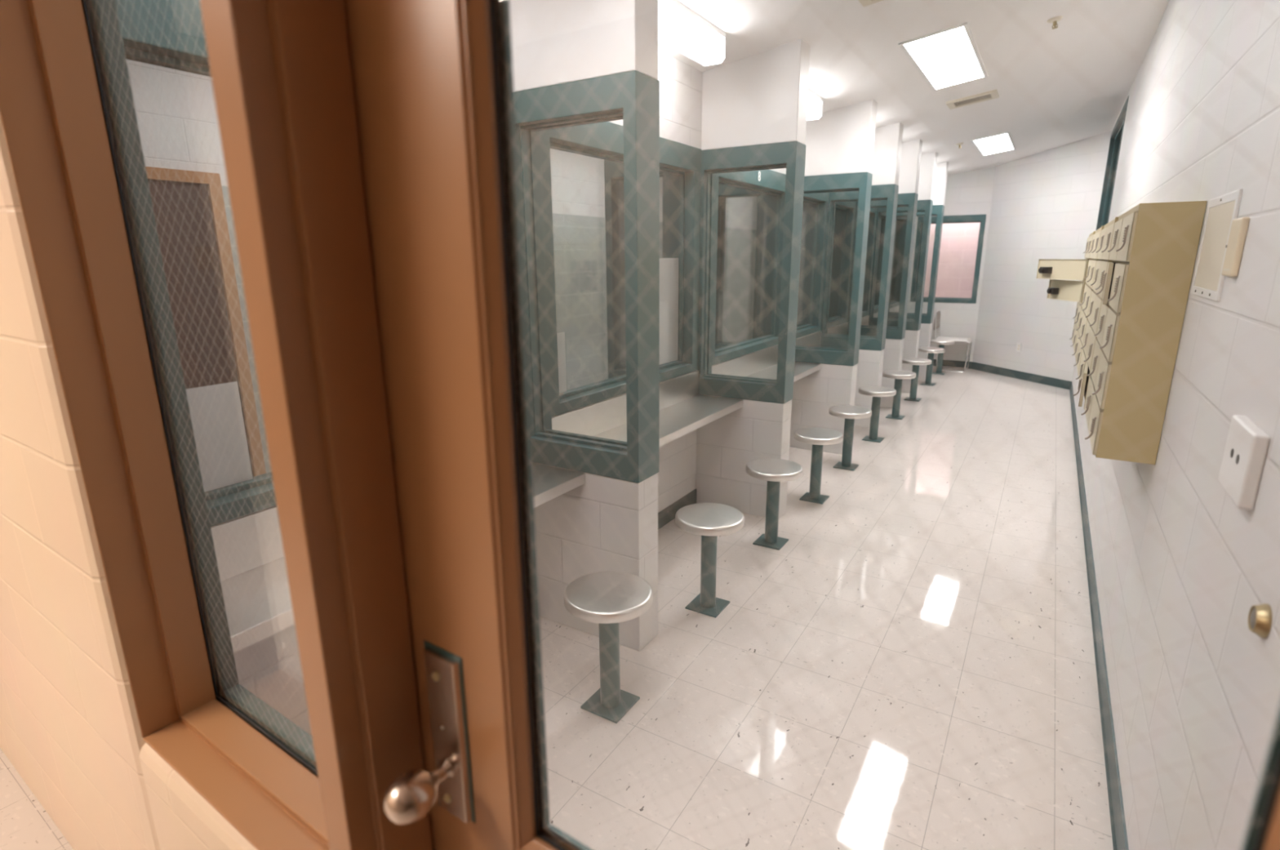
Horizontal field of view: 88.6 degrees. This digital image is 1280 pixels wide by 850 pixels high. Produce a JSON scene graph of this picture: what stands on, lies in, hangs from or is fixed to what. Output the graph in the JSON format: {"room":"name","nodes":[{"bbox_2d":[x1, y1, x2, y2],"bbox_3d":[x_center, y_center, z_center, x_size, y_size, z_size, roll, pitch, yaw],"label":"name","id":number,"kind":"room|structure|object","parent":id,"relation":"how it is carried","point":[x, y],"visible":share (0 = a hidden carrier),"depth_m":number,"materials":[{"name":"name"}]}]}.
{"room":"prison interior","nodes":[
{"label":"prison interior","id":0,"kind":"room"},
{"bbox_2d":[0,0,318,849],"bbox_3d":[0.925,0.176,-0.114,10.300,2.800,0.154,9,17,33],"label":"wall","id":1,"kind":"structure","parent":0,"point":[69,726],"depth_m":1.25,"materials":[{"name":"beige paint"}]},
{"bbox_2d":[81,0,318,776],"bbox_3d":[-0.580,-0.100,0.972,0.620,1.422,0.040,9,17,33],"label":"window","id":2,"kind":"structure","parent":1,"relation":"in","point":[280,730],"depth_m":1.12,"materials":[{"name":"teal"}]},
{"bbox_2d":[0,0,432,849],"bbox_3d":[-0.167,0.285,0.701,1.710,2.200,0.158,9,17,33],"label":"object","id":3,"kind":"structure","parent":1,"relation":"attached to","point":[282,78],"depth_m":0.78,"materials":[{"name":"brown"}]},
{"bbox_2d":[344,0,1279,849],"bbox_3d":[0.097,0.352,0.537,0.961,2.123,0.139,9,17,33],"label":"door","id":4,"kind":"structure","parent":1,"relation":"in","point":[433,81],"depth_m":0.66,"materials":[{"name":"brown metal"}]},
{"bbox_2d":[126,59,757,230],"bbox_3d":[0.409,-1.391,6.141,2.000,2.750,9.730,8,17,31],"label":"wall","id":5,"kind":"structure","parent":0,"point":[578,172],"depth_m":3.34,"materials":[{"name":"white paint"}]},
{"bbox_2d":[221,186,756,472],"bbox_3d":[-0.373,-1.109,6.717,0.150,1.930,9.720,8,17,31],"label":"wall","id":6,"kind":"structure","parent":0,"point":[738,242],"depth_m":6.33,"materials":[{"name":"white paint"}]},
{"bbox_2d":[145,166,266,476],"bbox_3d":[-2.447,-0.242,3.263,0.050,1.985,0.960,8,17,31],"label":"door","id":7,"kind":"structure","parent":6,"relation":"in","point":[206,180],"depth_m":3.41,"materials":[{"name":"brown paint"}]},
{"bbox_2d":[210,49,898,735],"bbox_3d":[1.257,-1.229,5.487,0.150,2.750,9.990,8,17,31],"label":"wall","id":8,"kind":"structure","parent":0,"point":[687,95],"depth_m":3.35,"materials":[{"name":"white paint"}]},
{"bbox_2d":[115,0,276,526],"bbox_3d":[-0.911,-0.475,2.042,0.161,1.269,1.373,8,17,31],"label":"window","id":9,"kind":"structure","parent":8,"relation":"in","point":[186,21],"depth_m":1.54,"materials":[{"name":"teal metal"}]},
{"bbox_2d":[186,381,252,492],"bbox_3d":[-1.169,0.040,1.754,0.001,0.283,0.220,8,17,31],"label":"notice sheet","id":10,"kind":"object","parent":9,"relation":"attached to","point":[222,390],"visible":0.64,"depth_m":1.79,"materials":[{"name":"white paper"}]},
{"bbox_2d":[210,506,284,581],"bbox_3d":[-0.838,0.227,2.177,0.010,0.152,1.371,8,17,31],"label":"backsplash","id":11,"kind":"structure","parent":8,"relation":"attached to","point":[251,519],"depth_m":1.80,"materials":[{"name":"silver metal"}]},
{"bbox_2d":[210,462,585,653],"bbox_3d":[-0.710,0.342,2.126,0.310,0.352,1.371,8,17,31],"label":"counter","id":12,"kind":"object","parent":8,"relation":"attached to","point":[550,479],"visible":0.23,"depth_m":1.76,"materials":[{"name":"white laminate"}]},
{"bbox_2d":[539,121,701,416],"bbox_3d":[-0.093,-0.809,3.330,0.161,1.269,1.448,8,17,31],"label":"window","id":13,"kind":"structure","parent":8,"relation":"in","point":[685,223],"depth_m":3.42,"materials":[{"name":"teal metal"}]},
{"bbox_2d":[556,332,566,393],"bbox_3d":[-0.383,-0.275,2.992,0.001,0.285,0.140,8,17,31],"label":"notice sheet","id":14,"kind":"object","parent":13,"relation":"attached to","point":[561,341],"visible":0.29,"depth_m":3.02,"materials":[{"name":"white paper"}]},
{"bbox_2d":[659,257,678,364],"bbox_3d":[0.116,-0.641,3.738,0.001,0.600,0.440,8,17,31],"label":"notice sheet","id":15,"kind":"object","parent":13,"relation":"attached to","point":[668,277],"visible":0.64,"depth_m":3.82,"materials":[{"name":"white paper"}]},
{"bbox_2d":[551,370,743,446],"bbox_3d":[0.109,0.008,3.414,0.310,0.352,1.446,8,17,31],"label":"counter","id":16,"kind":"object","parent":8,"relation":"attached to","point":[682,411],"visible":0.54,"depth_m":3.38,"materials":[{"name":"silver metal"}]},
{"bbox_2d":[593,395,743,446],"bbox_3d":[0.109,0.005,3.413,0.310,0.042,1.446,8,17,31],"label":"countertop","id":17,"kind":"structure","parent":16,"relation":"on","point":[683,411],"depth_m":3.55,"materials":[{"name":"silver metal"}]},
{"bbox_2d":[657,488,696,529],"bbox_3d":[-0.017,0.615,3.651,0.007,0.100,1.450,8,17,31],"label":"baseboard","id":18,"kind":"structure","parent":8,"relation":"attached to","point":[691,498],"depth_m":4.00,"materials":[{"name":"teal plastic"}]},
{"bbox_2d":[711,344,777,376],"bbox_3d":[0.810,-0.446,4.770,0.010,0.152,1.411,8,17,31],"label":"backsplash","id":19,"kind":"structure","parent":8,"relation":"attached to","point":[735,366],"depth_m":4.72,"materials":[{"name":"silver metal"}]},
{"bbox_2d":[711,169,786,364],"bbox_3d":[0.736,-1.147,4.635,0.161,1.269,1.413,8,17,31],"label":"window","id":20,"kind":"structure","parent":8,"relation":"in","point":[775,191],"depth_m":4.97,"materials":[{"name":"teal metal"}]},
{"bbox_2d":[758,170,760,181],"bbox_3d":[0.814,-1.696,4.470,0.002,0.066,0.042,8,17,31],"label":"booth number","id":21,"kind":"object","parent":20,"relation":"attached to","point":[759,175],"visible":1,"depth_m":4.47,"materials":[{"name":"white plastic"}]},
{"bbox_2d":[711,344,821,382],"bbox_3d":[0.938,-0.330,4.719,0.310,0.352,1.411,8,17,31],"label":"shelf","id":22,"kind":"object","parent":8,"relation":"attached to","point":[766,364],"visible":0.34,"depth_m":4.81,"materials":[{"name":"silver metal"}]},
{"bbox_2d":[746,361,821,382],"bbox_3d":[0.938,-0.333,4.718,0.310,0.042,1.411,8,17,31],"label":"countertop","id":23,"kind":"structure","parent":22,"relation":"on","point":[802,370],"depth_m":4.91,"materials":[{"name":"silver metal"}]},
{"bbox_2d":[795,330,821,346],"bbox_3d":[1.605,-0.603,5.768,0.310,0.352,0.826,8,17,31],"label":"shelf","id":24,"kind":"object","parent":8,"relation":"attached to","point":[811,340],"visible":0.09,"depth_m":5.90,"materials":[{"name":"silver metal"}]},
{"bbox_2d":[795,192,829,337],"bbox_3d":[1.403,-1.419,5.684,0.161,1.269,0.828,8,17,31],"label":"window","id":25,"kind":"structure","parent":8,"relation":"in","point":[815,239],"depth_m":5.94,"materials":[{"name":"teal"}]},
{"bbox_2d":[826,322,848,334],"bbox_3d":[2.113,-0.810,6.567,0.310,0.352,0.806,8,17,31],"label":"shelf","id":26,"kind":"object","parent":8,"relation":"attached to","point":[842,328],"visible":0.06,"depth_m":6.69,"materials":[{"name":"silver metal"}]},
{"bbox_2d":[827,201,856,328],"bbox_3d":[1.911,-1.627,6.484,0.161,1.269,0.808,8,17,31],"label":"window","id":27,"kind":"structure","parent":8,"relation":"in","point":[846,215],"depth_m":6.73,"materials":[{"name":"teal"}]},
{"bbox_2d":[861,315,869,324],"bbox_3d":[2.613,-1.014,7.355,0.310,0.352,0.796,8,17,31],"label":"shelf","id":28,"kind":"object","parent":8,"relation":"attached to","point":[864,322],"visible":0.03,"depth_m":7.58,"materials":[{"name":"silver metal"}]},
{"bbox_2d":[862,208,877,316],"bbox_3d":[2.412,-1.831,7.271,0.161,1.269,0.798,8,17,31],"label":"window","id":29,"kind":"structure","parent":8,"relation":"in","point":[873,212],"depth_m":7.51,"materials":[{"name":"glass"}]},
{"bbox_2d":[873,213,886,313],"bbox_3d":[2.896,-2.029,8.034,0.161,1.269,0.748,8,17,31],"label":"window","id":30,"kind":"structure","parent":8,"relation":"in","point":[883,215],"depth_m":8.26,"materials":[{"name":"teal metal"}]},
{"bbox_2d":[888,305,899,312],"bbox_3d":[3.603,-1.419,8.913,0.310,0.352,0.876,8,17,31],"label":"shelf","id":31,"kind":"object","parent":8,"relation":"attached to","point":[895,309],"visible":0.02,"depth_m":8.95,"materials":[{"name":"silver metal"}]},
{"bbox_2d":[889,217,906,308],"bbox_3d":[3.402,-2.235,8.829,0.161,1.269,0.878,8,17,31],"label":"window","id":32,"kind":"structure","parent":8,"relation":"in","point":[901,228],"depth_m":9.11,"materials":[{"name":"teal metal"}]},
{"bbox_2d":[0,365,1113,849],"bbox_3d":[3.058,0.694,3.706,10.416,0.120,14.180,8,17,31],"label":"floor","id":33,"kind":"structure","parent":0,"point":[1042,438],"depth_m":2.51,"materials":[{"name":"tile"}]},
{"bbox_2d":[563,570,653,723],"bbox_3d":[-0.107,0.782,2.296,0.304,0.448,0.304,8,17,31],"label":"stool","id":34,"kind":"object","parent":33,"relation":"on","point":[625,586],"visible":0.98,"depth_m":2.26,"materials":[{"name":"silver metal"}]},
{"bbox_2d":[604,160,669,378],"bbox_3d":[0.043,-0.595,4.270,0.519,2.138,0.150,8,17,31],"label":"window frame","id":35,"kind":"structure","parent":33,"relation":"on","point":[612,206],"depth_m":4.23,"materials":[{"name":"teal metal"}]},
{"bbox_2d":[675,502,744,617],"bbox_3d":[0.309,0.612,2.952,0.304,0.448,0.304,8,17,31],"label":"stool","id":36,"kind":"object","parent":33,"relation":"on","point":[713,520],"visible":0.99,"depth_m":2.92,"materials":[{"name":"silver metal"}]},
{"bbox_2d":[715,183,768,349],"bbox_3d":[0.863,-0.929,5.560,0.519,2.138,0.150,8,17,31],"label":"screen","id":37,"kind":"object","parent":33,"relation":"on","point":[734,192],"visible":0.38,"depth_m":5.40,"materials":[{"name":"teal metal"}]},
{"bbox_2d":[746,457,803,550],"bbox_3d":[0.731,0.440,3.616,0.304,0.448,0.304,8,17,31],"label":"stool","id":38,"kind":"object","parent":33,"relation":"on","point":[784,469],"visible":0.98,"depth_m":3.58,"materials":[{"name":"silver metal"}]},
{"bbox_2d":[752,195,808,338],"bbox_3d":[1.377,-1.139,6.368,0.519,2.138,0.150,8,17,31],"label":"screen","id":39,"kind":"object","parent":33,"relation":"on","point":[804,207],"visible":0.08,"depth_m":6.19,"materials":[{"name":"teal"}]},
{"bbox_2d":[794,427,843,504],"bbox_3d":[1.150,0.269,4.275,0.304,0.448,0.304,8,17,31],"label":"stool","id":40,"kind":"object","parent":33,"relation":"on","point":[822,436],"visible":0.97,"depth_m":4.24,"materials":[{"name":"silver metal"}]},
{"bbox_2d":[828,208,837,317],"bbox_3d":[1.879,-1.344,7.159,0.519,2.138,0.150,8,17,31],"label":"screen","id":41,"kind":"object","parent":33,"relation":"on","point":[836,210],"visible":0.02,"depth_m":6.88,"materials":[{"name":"teal metal"}]},
{"bbox_2d":[828,404,871,471],"bbox_3d":[1.564,0.100,4.926,0.304,0.448,0.304,8,17,31],"label":"stool","id":42,"kind":"object","parent":33,"relation":"on","point":[850,412],"visible":0.98,"depth_m":4.89,"materials":[{"name":"silver metal"}]},
{"bbox_2d":[858,386,896,442],"bbox_3d":[2.031,-0.091,5.660,0.304,0.448,0.304,8,17,31],"label":"stool","id":43,"kind":"object","parent":33,"relation":"on","point":[876,392],"visible":1,"depth_m":5.62,"materials":[{"name":"silver metal"}]},
{"bbox_2d":[882,369,915,419],"bbox_3d":[2.528,-0.294,6.444,0.304,0.448,0.304,8,17,31],"label":"stool","id":44,"kind":"object","parent":33,"relation":"on","point":[897,375],"visible":0.97,"depth_m":6.41,"materials":[{"name":"silver metal"}]},
{"bbox_2d":[902,357,931,401],"bbox_3d":[3.031,-0.499,7.235,0.304,0.448,0.304,8,17,31],"label":"stool","id":45,"kind":"object","parent":33,"relation":"on","point":[916,362],"visible":0.96,"depth_m":7.20,"materials":[{"name":"silver metal"}]},
{"bbox_2d":[918,346,945,386],"bbox_3d":[3.576,-0.722,8.092,0.304,0.448,0.304,8,17,31],"label":"stool","id":46,"kind":"object","parent":33,"relation":"on","point":[931,350],"visible":0.96,"depth_m":8.05,"materials":[{"name":"silver metal"}]},
{"bbox_2d":[930,339,954,374],"bbox_3d":[4.048,-0.914,8.835,0.304,0.448,0.304,8,17,31],"label":"stool","id":47,"kind":"object","parent":33,"relation":"on","point":[941,343],"visible":0.97,"depth_m":8.80,"materials":[{"name":"silver metal"}]},
{"bbox_2d":[933,310,972,373],"bbox_3d":[4.325,-1.163,9.079,0.465,0.804,0.420,8,17,31],"label":"chair","id":48,"kind":"object","parent":33,"relation":"on","point":[937,315],"visible":0.86,"depth_m":9.03,"materials":[{"name":"silver metal"}]},
{"bbox_2d":[509,0,657,92],"bbox_3d":[-0.216,-1.446,2.273,0.560,0.502,0.150,8,17,31],"label":"wall","id":49,"kind":"structure","parent":0,"point":[635,41],"depth_m":2.21,"materials":[{"name":"white paint"}]},
{"bbox_2d":[532,462,657,650],"bbox_3d":[-0.202,0.519,2.774,0.560,0.722,0.150,8,17,31],"label":"wall","id":50,"kind":"structure","parent":0,"point":[625,499],"depth_m":2.66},
{"bbox_2d":[513,70,659,483],"bbox_3d":[-0.208,-0.516,2.509,0.562,1.416,0.156,8,17,31],"label":"window frame","id":51,"kind":"structure","parent":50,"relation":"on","point":[636,83],"depth_m":2.41,"materials":[{"name":"teal metal"}]},
{"bbox_2d":[695,394,791,518],"bbox_3d":[0.636,0.177,4.093,0.560,0.722,0.150,8,17,31],"label":"wall","id":52,"kind":"structure","parent":0,"point":[748,420],"depth_m":4.03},
{"bbox_2d":[697,141,805,404],"bbox_3d":[0.631,-0.859,3.828,0.562,1.416,0.156,8,17,31],"label":"window frame","id":53,"kind":"structure","parent":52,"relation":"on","point":[777,155],"depth_m":3.75,"materials":[{"name":"teal metal"}]},
{"bbox_2d":[701,39,810,150],"bbox_3d":[0.623,-1.788,3.592,0.560,0.502,0.150,8,17,31],"label":"wall","id":54,"kind":"structure","parent":0,"point":[780,105],"depth_m":3.51,"materials":[{"name":"white paint"}]},
{"bbox_2d":[789,361,857,454],"bbox_3d":[1.456,-0.158,5.383,0.560,0.722,0.150,8,17,31],"label":"wall","id":55,"kind":"structure","parent":0,"point":[828,392],"depth_m":5.28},
{"bbox_2d":[795,172,872,365],"bbox_3d":[1.451,-1.193,5.118,0.562,1.416,0.156,8,17,31],"label":"window frame","id":56,"kind":"structure","parent":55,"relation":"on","point":[862,184],"depth_m":4.95,"materials":[{"name":"teal metal"}]},
{"bbox_2d":[804,98,877,176],"bbox_3d":[1.443,-2.123,4.882,0.560,0.502,0.150,8,17,31],"label":"wall","id":57,"kind":"structure","parent":0,"point":[843,122],"depth_m":4.79,"materials":[{"name":"white paint"}]},
{"bbox_2d":[853,349,884,427],"bbox_3d":[1.969,-0.367,6.191,0.560,0.722,0.150,8,17,31],"label":"wall","id":58,"kind":"structure","parent":0,"point":[873,360],"depth_m":6.01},
{"bbox_2d":[820,183,898,351],"bbox_3d":[1.964,-1.403,5.926,0.562,1.416,0.156,8,17,31],"label":"privacy screen","id":59,"kind":"object","parent":58,"relation":"on","point":[828,340],"visible":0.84,"depth_m":5.85,"materials":[{"name":"teal metal"}]},
{"bbox_2d":[871,122,903,185],"bbox_3d":[1.956,-2.333,5.690,0.560,0.502,0.150,8,17,31],"label":"wall","id":60,"kind":"structure","parent":0,"point":[886,166],"depth_m":5.54,"materials":[{"name":"white paint"}]},
{"bbox_2d":[880,337,904,408],"bbox_3d":[2.472,-0.573,6.983,0.560,0.722,0.150,8,17,31],"label":"wall","id":61,"kind":"structure","parent":0,"point":[896,345],"depth_m":6.79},
{"bbox_2d":[847,192,918,339],"bbox_3d":[2.467,-1.608,6.718,0.562,1.416,0.156,8,17,31],"label":"privacy screen","id":62,"kind":"object","parent":61,"relation":"on","point":[909,200],"visible":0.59,"depth_m":6.58,"materials":[{"name":"teal metal"}]},
{"bbox_2d":[897,139,922,193],"bbox_3d":[2.459,-2.538,6.481,0.560,0.502,0.150,8,17,31],"label":"wall","id":63,"kind":"structure","parent":0,"point":[908,182],"depth_m":6.32,"materials":[{"name":"white paint"}]},
{"bbox_2d":[901,329,919,392],"bbox_3d":[2.970,-0.776,7.766,0.560,0.722,0.150,8,17,31],"label":"wall","id":64,"kind":"structure","parent":0,"point":[911,350],"depth_m":7.57,"materials":[{"name":"white paint"}]},
{"bbox_2d":[868,200,933,330],"bbox_3d":[2.965,-1.811,7.501,0.562,1.416,0.156,8,17,31],"label":"privacy screen","id":65,"kind":"object","parent":64,"relation":"on","point":[926,206],"visible":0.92,"depth_m":7.42,"materials":[{"name":"teal metal"}]},
{"bbox_2d":[657,0,1169,175],"bbox_3d":[2.254,-2.432,4.602,2.550,0.477,10.090,8,17,31],"label":"ceiling","id":66,"kind":"structure","parent":0,"point":[1137,24],"depth_m":3.99,"materials":[{"name":"white paint"}]},
{"bbox_2d":[657,0,725,66],"bbox_3d":[0.181,-1.749,2.912,0.130,0.130,0.670,8,17,31],"label":"strip light","id":67,"kind":"object","parent":66,"relation":"attached to","point":[671,29],"visible":0.66,"depth_m":2.90,"materials":[{"name":"white plastic"}]},
{"bbox_2d":[806,88,822,120],"bbox_3d":[1.010,-2.087,4.217,0.130,0.130,0.670,8,17,31],"label":"strip light","id":68,"kind":"object","parent":66,"relation":"attached to","point":[815,102],"visible":0.18,"depth_m":4.35,"materials":[{"name":"white plastic"}]},
{"bbox_2d":[857,0,883,7],"bbox_3d":[1.057,-1.904,2.873,0.200,0.043,0.200,8,17,31],"label":"ceiling vent","id":69,"kind":"object","parent":66,"relation":"in","point":[863,2],"visible":1,"depth_m":2.96,"materials":[{"name":"beige metal"}]},
{"bbox_2d":[897,22,987,91],"bbox_3d":[1.872,-2.210,3.986,0.338,0.060,1.224,8,17,31],"label":"ceiling light","id":70,"kind":"object","parent":66,"relation":"attached to","point":[951,52],"visible":0.98,"depth_m":3.88,"materials":[{"name":"white plastic"}]},
{"bbox_2d":[946,89,999,109],"bbox_3d":[2.523,-2.466,4.974,0.338,0.062,0.240,8,17,31],"label":"ceiling vent","id":71,"kind":"object","parent":66,"relation":"in","point":[991,95],"visible":1,"depth_m":4.96,"materials":[{"name":"beige metal"}]},
{"bbox_2d":[970,131,1016,155],"bbox_3d":[3.789,-2.993,7.004,0.338,0.060,1.224,8,17,31],"label":"ceiling light","id":72,"kind":"object","parent":66,"relation":"attached to","point":[996,144],"visible":0.94,"depth_m":6.94,"materials":[{"name":"white plastic"}]},
{"bbox_2d":[1046,15,1062,29],"bbox_3d":[2.220,-2.152,3.513,0.071,0.054,0.072,11,18,37],"label":"sprinkler","id":73,"kind":"object","parent":66,"relation":"attached to","point":[1051,20],"visible":0.94,"depth_m":3.50,"materials":[{"name":"beige metal"}]},
{"bbox_2d":[917,323,932,380],"bbox_3d":[3.442,-0.968,8.508,0.560,0.722,0.150,8,17,31],"label":"wall","id":74,"kind":"structure","parent":0,"point":[923,342],"depth_m":8.31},
{"bbox_2d":[887,204,944,324],"bbox_3d":[3.436,-2.004,8.243,0.562,1.416,0.156,8,17,31],"label":"privacy screen","id":75,"kind":"object","parent":74,"relation":"on","point":[937,210],"visible":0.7,"depth_m":8.11,"materials":[{"name":"teal metal"}]},
{"bbox_2d":[917,151,937,200],"bbox_3d":[2.957,-2.741,7.265,0.560,0.502,0.150,8,17,31],"label":"wall","id":76,"kind":"structure","parent":0,"point":[928,161],"depth_m":7.10,"materials":[{"name":"white paint"}]},
{"bbox_2d":[933,161,948,205],"bbox_3d":[3.428,-2.933,8.007,0.560,0.502,0.150,8,17,31],"label":"wall","id":77,"kind":"structure","parent":0,"point":[941,170],"depth_m":7.84,"materials":[{"name":"white paint"}]},
{"bbox_2d":[906,166,995,361],"bbox_3d":[4.290,-2.232,9.236,1.250,2.800,0.200,8,17,31],"label":"wall","id":78,"kind":"structure","parent":0,"point":[962,188],"depth_m":8.98,"materials":[{"name":"white paint"}]},
{"bbox_2d":[910,214,986,303],"bbox_3d":[4.305,-2.313,9.178,0.853,1.173,0.166,8,17,31],"label":"window","id":79,"kind":"structure","parent":78,"relation":"in","point":[981,219],"depth_m":9.07,"materials":[{"name":"teal metal"}]},
{"bbox_2d":[933,359,972,368],"bbox_3d":[4.257,-0.900,9.477,0.980,0.100,0.007,8,17,31],"label":"baseboard","id":80,"kind":"structure","parent":78,"relation":"attached to","point":[953,363],"depth_m":9.34,"materials":[{"name":"teal plastic"}]},
{"bbox_2d":[923,222,980,297],"bbox_3d":[4.556,-2.352,9.800,3.800,2.750,1.060,8,17,31],"label":"wall","id":81,"kind":"structure","parent":0,"point":[957,238],"depth_m":10.04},
{"bbox_2d":[972,130,1111,381],"bbox_3d":[4.973,-2.053,8.152,0.200,2.980,1.598,-4,15,-15],"label":"wall","id":82,"kind":"structure","parent":0,"point":[1085,175],"depth_m":8.10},
{"bbox_2d":[1016,342,1022,351],"bbox_3d":[4.872,-0.998,8.429,0.012,0.114,0.072,-4,15,-15],"label":"outlet","id":83,"kind":"object","parent":82,"relation":"attached to","point":[1019,348],"visible":0.98,"depth_m":8.42,"materials":[{"name":"white plastic"}]},
{"bbox_2d":[971,361,1071,389],"bbox_3d":[4.884,-0.651,8.486,0.010,0.100,1.586,-4,15,-15],"label":"baseboard","id":84,"kind":"structure","parent":82,"relation":"attached to","point":[1063,384],"depth_m":8.39,"materials":[{"name":"teal plastic"}]},
{"bbox_2d":[1071,0,1279,849],"bbox_3d":[2.958,-0.953,3.853,0.200,3.000,8.940,8,17,31],"label":"wall","id":85,"kind":"structure","parent":0,"point":[1256,33],"depth_m":1.52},
{"bbox_2d":[1035,232,1093,350],"bbox_3d":[3.023,-0.944,4.602,0.448,0.772,0.899,8,17,31],"label":"locker","id":86,"kind":"object","parent":85,"relation":"attached to","point":[1068,290],"visible":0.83,"depth_m":4.72,"materials":[{"name":"beige metal"}]},
{"bbox_2d":[1071,227,1101,373],"bbox_3d":[2.656,-0.732,3.781,0.185,0.772,0.929,8,17,31],"label":"locker","id":87,"kind":"object","parent":85,"relation":"attached to","point":[1096,234],"visible":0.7,"depth_m":3.78,"materials":[{"name":"beige metal"}]},
{"bbox_2d":[1073,218,1115,406],"bbox_3d":[2.161,-0.534,3.018,0.203,0.772,0.929,8,17,31],"label":"locker","id":88,"kind":"object","parent":85,"relation":"attached to","point":[1104,243],"visible":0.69,"depth_m":2.98,"materials":[{"name":"beige metal"}]},
{"bbox_2d":[1069,381,1128,849],"bbox_3d":[2.839,0.455,4.205,0.012,0.100,8.595,8,17,31],"label":"baseboard","id":89,"kind":"structure","parent":85,"relation":"attached to","point":[1119,835],"depth_m":2.35,"materials":[{"name":"teal plastic"}]},
{"bbox_2d":[1095,95,1128,230],"bbox_3d":[4.597,-2.023,6.348,0.194,1.778,2.048,8,17,31],"label":"window","id":90,"kind":"structure","parent":85,"relation":"in","point":[1116,137],"depth_m":6.99,"materials":[{"name":"teal metal"}]},
{"bbox_2d":[1080,200,1207,464],"bbox_3d":[1.709,-0.349,2.304,0.199,0.772,0.799,8,17,31],"label":"locker","id":91,"kind":"object","parent":85,"relation":"attached to","point":[1171,260],"visible":0.97,"depth_m":1.98,"materials":[{"name":"beige metal"}]},
{"bbox_2d":[1191,188,1243,301],"bbox_3d":[1.453,-0.451,1.661,0.008,0.250,0.365,8,17,31],"label":"access panel","id":92,"kind":"object","parent":85,"relation":"attached to","point":[1206,283],"visible":0.91,"depth_m":1.64,"materials":[{"name":"white plastic"}]},
{"bbox_2d":[1221,217,1249,276],"bbox_3d":[1.313,-0.392,1.447,0.014,0.124,0.100,8,17,31],"label":"control box","id":93,"kind":"object","parent":85,"relation":"attached to","point":[1233,254],"visible":0.98,"depth_m":1.42,"materials":[{"name":"beige plastic"}]},
{"bbox_2d":[1217,414,1270,509],"bbox_3d":[1.079,0.063,1.175,0.023,0.132,0.170,8,17,31],"label":"outlet","id":94,"kind":"object","parent":85,"relation":"attached to","point":[1242,463],"visible":0.98,"depth_m":1.13,"materials":[{"name":"white plastic"}]},
{"bbox_2d":[1248,603,1272,638],"bbox_3d":[0.944,0.296,0.999,0.016,0.052,0.052,8,17,31],"label":"door stop","id":95,"kind":"object","parent":85,"relation":"attached to","point":[1260,624],"visible":0.98,"depth_m":0.99,"materials":[{"name":"gold metal"}]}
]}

